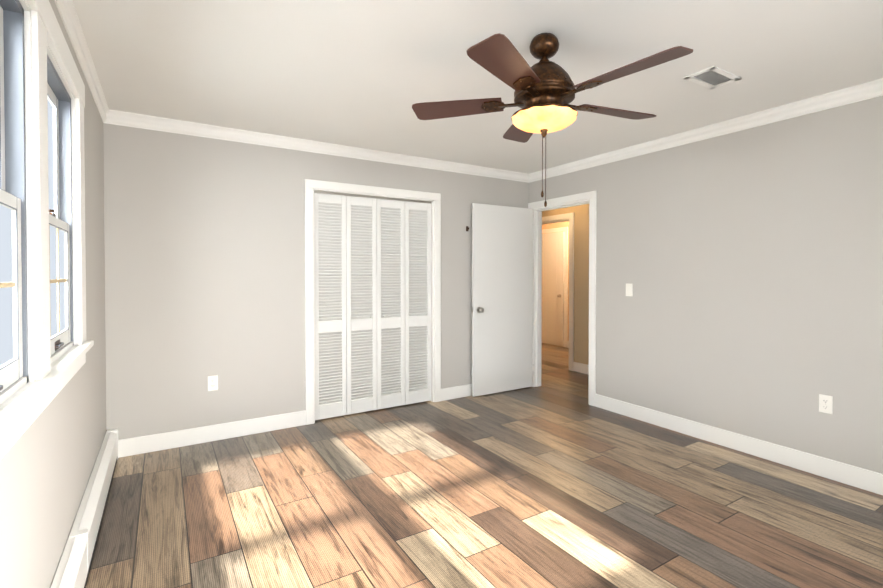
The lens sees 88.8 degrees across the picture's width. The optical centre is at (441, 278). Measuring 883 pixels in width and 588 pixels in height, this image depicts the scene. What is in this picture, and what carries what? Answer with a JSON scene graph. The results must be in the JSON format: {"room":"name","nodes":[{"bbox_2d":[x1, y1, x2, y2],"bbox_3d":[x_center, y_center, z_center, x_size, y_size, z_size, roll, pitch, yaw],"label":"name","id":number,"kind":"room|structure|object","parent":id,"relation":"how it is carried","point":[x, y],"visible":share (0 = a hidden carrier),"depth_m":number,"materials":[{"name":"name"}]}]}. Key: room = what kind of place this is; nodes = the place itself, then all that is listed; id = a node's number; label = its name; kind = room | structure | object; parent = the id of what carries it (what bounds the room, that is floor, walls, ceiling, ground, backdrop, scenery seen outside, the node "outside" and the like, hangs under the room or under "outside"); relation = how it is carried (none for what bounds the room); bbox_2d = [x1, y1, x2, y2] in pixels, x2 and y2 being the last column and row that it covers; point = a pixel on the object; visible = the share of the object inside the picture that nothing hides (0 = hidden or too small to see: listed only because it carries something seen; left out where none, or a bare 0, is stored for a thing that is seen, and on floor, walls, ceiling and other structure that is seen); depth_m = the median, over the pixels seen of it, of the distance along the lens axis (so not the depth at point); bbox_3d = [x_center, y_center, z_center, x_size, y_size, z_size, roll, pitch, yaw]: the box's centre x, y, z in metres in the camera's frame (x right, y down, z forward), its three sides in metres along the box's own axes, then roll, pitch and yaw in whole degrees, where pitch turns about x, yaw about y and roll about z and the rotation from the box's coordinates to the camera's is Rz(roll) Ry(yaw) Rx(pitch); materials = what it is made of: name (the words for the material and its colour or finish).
{"room":"empty bedroom","nodes":[
{"label":"empty bedroom","id":0,"kind":"room"},
{"bbox_2d":[0,0,105,587],"bbox_3d":[-1.182,0.074,1.102,0.160,2.440,4.940,0,1,-32],"label":"wall","id":1,"kind":"structure","parent":0,"point":[48,461],"depth_m":1.82,"materials":[{"name":"beige paint"}]},
{"bbox_2d":[0,0,93,459],"bbox_3d":[-1.347,-0.261,1.448,0.163,1.380,1.850,0,1,-32],"label":"window unit","id":2,"kind":"structure","parent":1,"relation":"in","point":[14,376],"depth_m":1.40,"materials":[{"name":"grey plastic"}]},
{"bbox_2d":[47,54,73,363],"bbox_3d":[-1.586,-0.254,1.789,0.114,1.158,0.676,0,1,-32],"label":"window unit","id":3,"kind":"structure","parent":1,"relation":"in","point":[60,223],"depth_m":2.01,"materials":[{"name":"grey plastic"}]},
{"bbox_2d":[54,0,113,123],"bbox_3d":[-1.099,-1.101,1.138,0.034,0.092,4.700,0,1,-32],"label":"crown molding","id":4,"kind":"structure","parent":1,"relation":"attached to","point":[66,8],"depth_m":2.24,"materials":[{"name":"white paint"}]},
{"bbox_2d":[103,123,528,439],"bbox_3d":[-0.717,0.032,4.221,4.227,2.440,0.120,0,1,-32],"label":"wall","id":5,"kind":"structure","parent":0,"point":[204,258],"depth_m":3.53,"materials":[{"name":"beige paint"}]},
{"bbox_2d":[118,410,305,457],"bbox_3d":[-1.729,1.199,3.533,1.314,0.125,0.014,0,1,-32],"label":"baseboard","id":6,"kind":"structure","parent":5,"relation":"attached to","point":[186,437],"depth_m":3.48,"materials":[{"name":"white paint"}]},
{"bbox_2d":[208,375,217,390],"bbox_3d":[-1.776,0.812,3.502,0.070,0.115,0.008,0,1,-32],"label":"outlet","id":7,"kind":"object","parent":5,"relation":"attached to","point":[212,383],"visible":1,"depth_m":3.50,"materials":[{"name":"plastic"}]},
{"bbox_2d":[113,110,529,182],"bbox_3d":[-0.654,-1.141,4.153,3.840,0.092,0.034,0,1,-32],"label":"crown molding","id":8,"kind":"structure","parent":5,"relation":"attached to","point":[121,118],"depth_m":3.80,"materials":[{"name":"white paint"}]},
{"bbox_2d":[314,193,430,419],"bbox_3d":[-0.611,0.242,4.254,1.189,1.996,0.059,0,1,-32],"label":"closet doors","id":9,"kind":"structure","parent":5,"relation":"in","point":[372,280],"depth_m":4.23,"materials":[{"name":"white paint"}]},
{"bbox_2d":[304,179,440,424],"bbox_3d":[-0.622,0.197,4.271,1.360,2.110,0.138,0,1,-32],"label":"trim","id":10,"kind":"structure","parent":5,"relation":"attached to","point":[312,187],"depth_m":4.12,"materials":[{"name":"white paint"}]},
{"bbox_2d":[441,384,471,400],"bbox_3d":[0.502,1.181,4.909,1.207,0.125,0.014,0,1,-32],"label":"baseboard","id":11,"kind":"structure","parent":5,"relation":"attached to","point":[455,392],"depth_m":4.69,"materials":[{"name":"white paint"}]},
{"bbox_2d":[72,0,882,173],"bbox_3d":[0.857,-1.224,3.941,6.630,0.080,7.660,0,1,-32],"label":"ceiling","id":12,"kind":"structure","parent":0,"point":[366,74],"depth_m":2.42,"materials":[{"name":"white paint"}]},
{"bbox_2d":[412,33,692,206],"bbox_3d":[0.525,-0.752,2.155,1.258,0.814,1.251,0,1,-32],"label":"ceiling fan","id":13,"kind":"object","parent":12,"relation":"hanging from","point":[545,91],"visible":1,"depth_m":2.06,"materials":[{"name":"brown wood"}]},
{"bbox_2d":[684,66,741,88],"bbox_3d":[1.569,-1.161,2.607,0.300,0.009,0.170,0,1,-32],"label":"ceiling vent","id":14,"kind":"object","parent":12,"relation":"in","point":[712,77],"visible":0.94,"depth_m":2.60,"materials":[{"name":"white metal"}]},
{"bbox_2d":[86,343,882,587],"bbox_3d":[0.857,1.286,3.975,6.630,0.060,7.660,0,1,-32],"label":"floor","id":15,"kind":"structure","parent":0,"point":[555,479],"depth_m":2.50,"materials":[{"name":"brown wood"}]},
{"bbox_2d":[51,428,117,587],"bbox_3d":[-1.088,1.188,1.185,0.065,0.209,4.676,0,1,-32],"label":"baseboard heater","id":16,"kind":"object","parent":15,"relation":"on","point":[74,566],"visible":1,"depth_m":2.07,"materials":[{"name":"metal"}]},
{"bbox_2d":[542,221,568,346],"bbox_3d":[2.488,-0.012,7.514,0.120,2.440,3.320,0,1,-32],"label":"wall","id":17,"kind":"structure","parent":0,"point":[556,225],"depth_m":7.88,"materials":[{"name":"paint"}]},
{"bbox_2d":[542,232,563,346],"bbox_3d":[1.909,0.178,8.229,0.097,2.020,0.790,0,1,-32],"label":"door","id":18,"kind":"structure","parent":17,"relation":"in","point":[552,288],"depth_m":8.10,"materials":[{"name":"white paint"}]},
{"bbox_2d":[542,204,588,364],"bbox_3d":[1.786,0.007,6.082,0.120,2.440,5.020,0,1,-32],"label":"wall","id":19,"kind":"structure","parent":0,"point":[581,283],"depth_m":5.89,"materials":[{"name":"paint"}]},
{"bbox_2d":[542,212,573,370],"bbox_3d":[1.558,0.168,6.437,0.140,2.110,0.960,0,1,-32],"label":"door frame","id":20,"kind":"structure","parent":19,"relation":"attached to","point":[569,217],"depth_m":6.04,"materials":[{"name":"white paint"}]},
{"bbox_2d":[573,362,588,373],"bbox_3d":[2.371,1.179,5.019,0.014,0.125,2.330,0,1,-32],"label":"baseboard","id":21,"kind":"structure","parent":19,"relation":"attached to","point":[578,367],"depth_m":5.89,"materials":[{"name":"white paint"}]},
{"bbox_2d":[529,96,882,473],"bbox_3d":[2.328,0.046,3.197,0.120,2.440,4.820,0,1,-32],"label":"wall","id":22,"kind":"structure","parent":0,"point":[747,264],"depth_m":3.22,"materials":[{"name":"beige paint"}]},
{"bbox_2d":[528,190,596,405],"bbox_3d":[1.312,0.189,4.846,0.156,2.110,0.960,0,1,-32],"label":"door frame","id":23,"kind":"structure","parent":22,"relation":"attached to","point":[589,198],"depth_m":4.78,"materials":[{"name":"white paint"}]},
{"bbox_2d":[472,203,533,396],"bbox_3d":[0.692,0.220,4.924,0.843,2.025,0.127,0,1,-32],"label":"entry door","id":24,"kind":"structure","parent":23,"relation":"attached to","point":[502,298],"depth_m":4.90,"materials":[{"name":"white paint"}]},
{"bbox_2d":[626,284,632,295],"bbox_3d":[1.697,0.101,4.086,0.020,0.115,0.070,0,1,-32],"label":"light switch","id":25,"kind":"object","parent":22,"relation":"attached to","point":[629,289],"visible":1,"depth_m":4.08,"materials":[{"name":"plastic"}]},
{"bbox_2d":[530,78,882,181],"bbox_3d":[2.230,-1.128,3.192,0.034,0.092,4.700,0,1,-32],"label":"crown molding","id":26,"kind":"structure","parent":22,"relation":"attached to","point":[826,101],"depth_m":3.31,"materials":[{"name":"white paint"}]},
{"bbox_2d":[595,394,882,494],"bbox_3d":[2.482,1.208,2.835,0.014,0.125,3.715,0,1,-32],"label":"baseboard","id":27,"kind":"structure","parent":22,"relation":"attached to","point":[858,477],"depth_m":3.21,"materials":[{"name":"white paint"}]},
{"bbox_2d":[819,394,832,413],"bbox_3d":[2.454,0.800,2.879,0.008,0.115,0.070,0,1,-32],"label":"outlet","id":28,"kind":"object","parent":22,"relation":"attached to","point":[825,403],"visible":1,"depth_m":2.88,"materials":[{"name":"plastic"}]}
]}

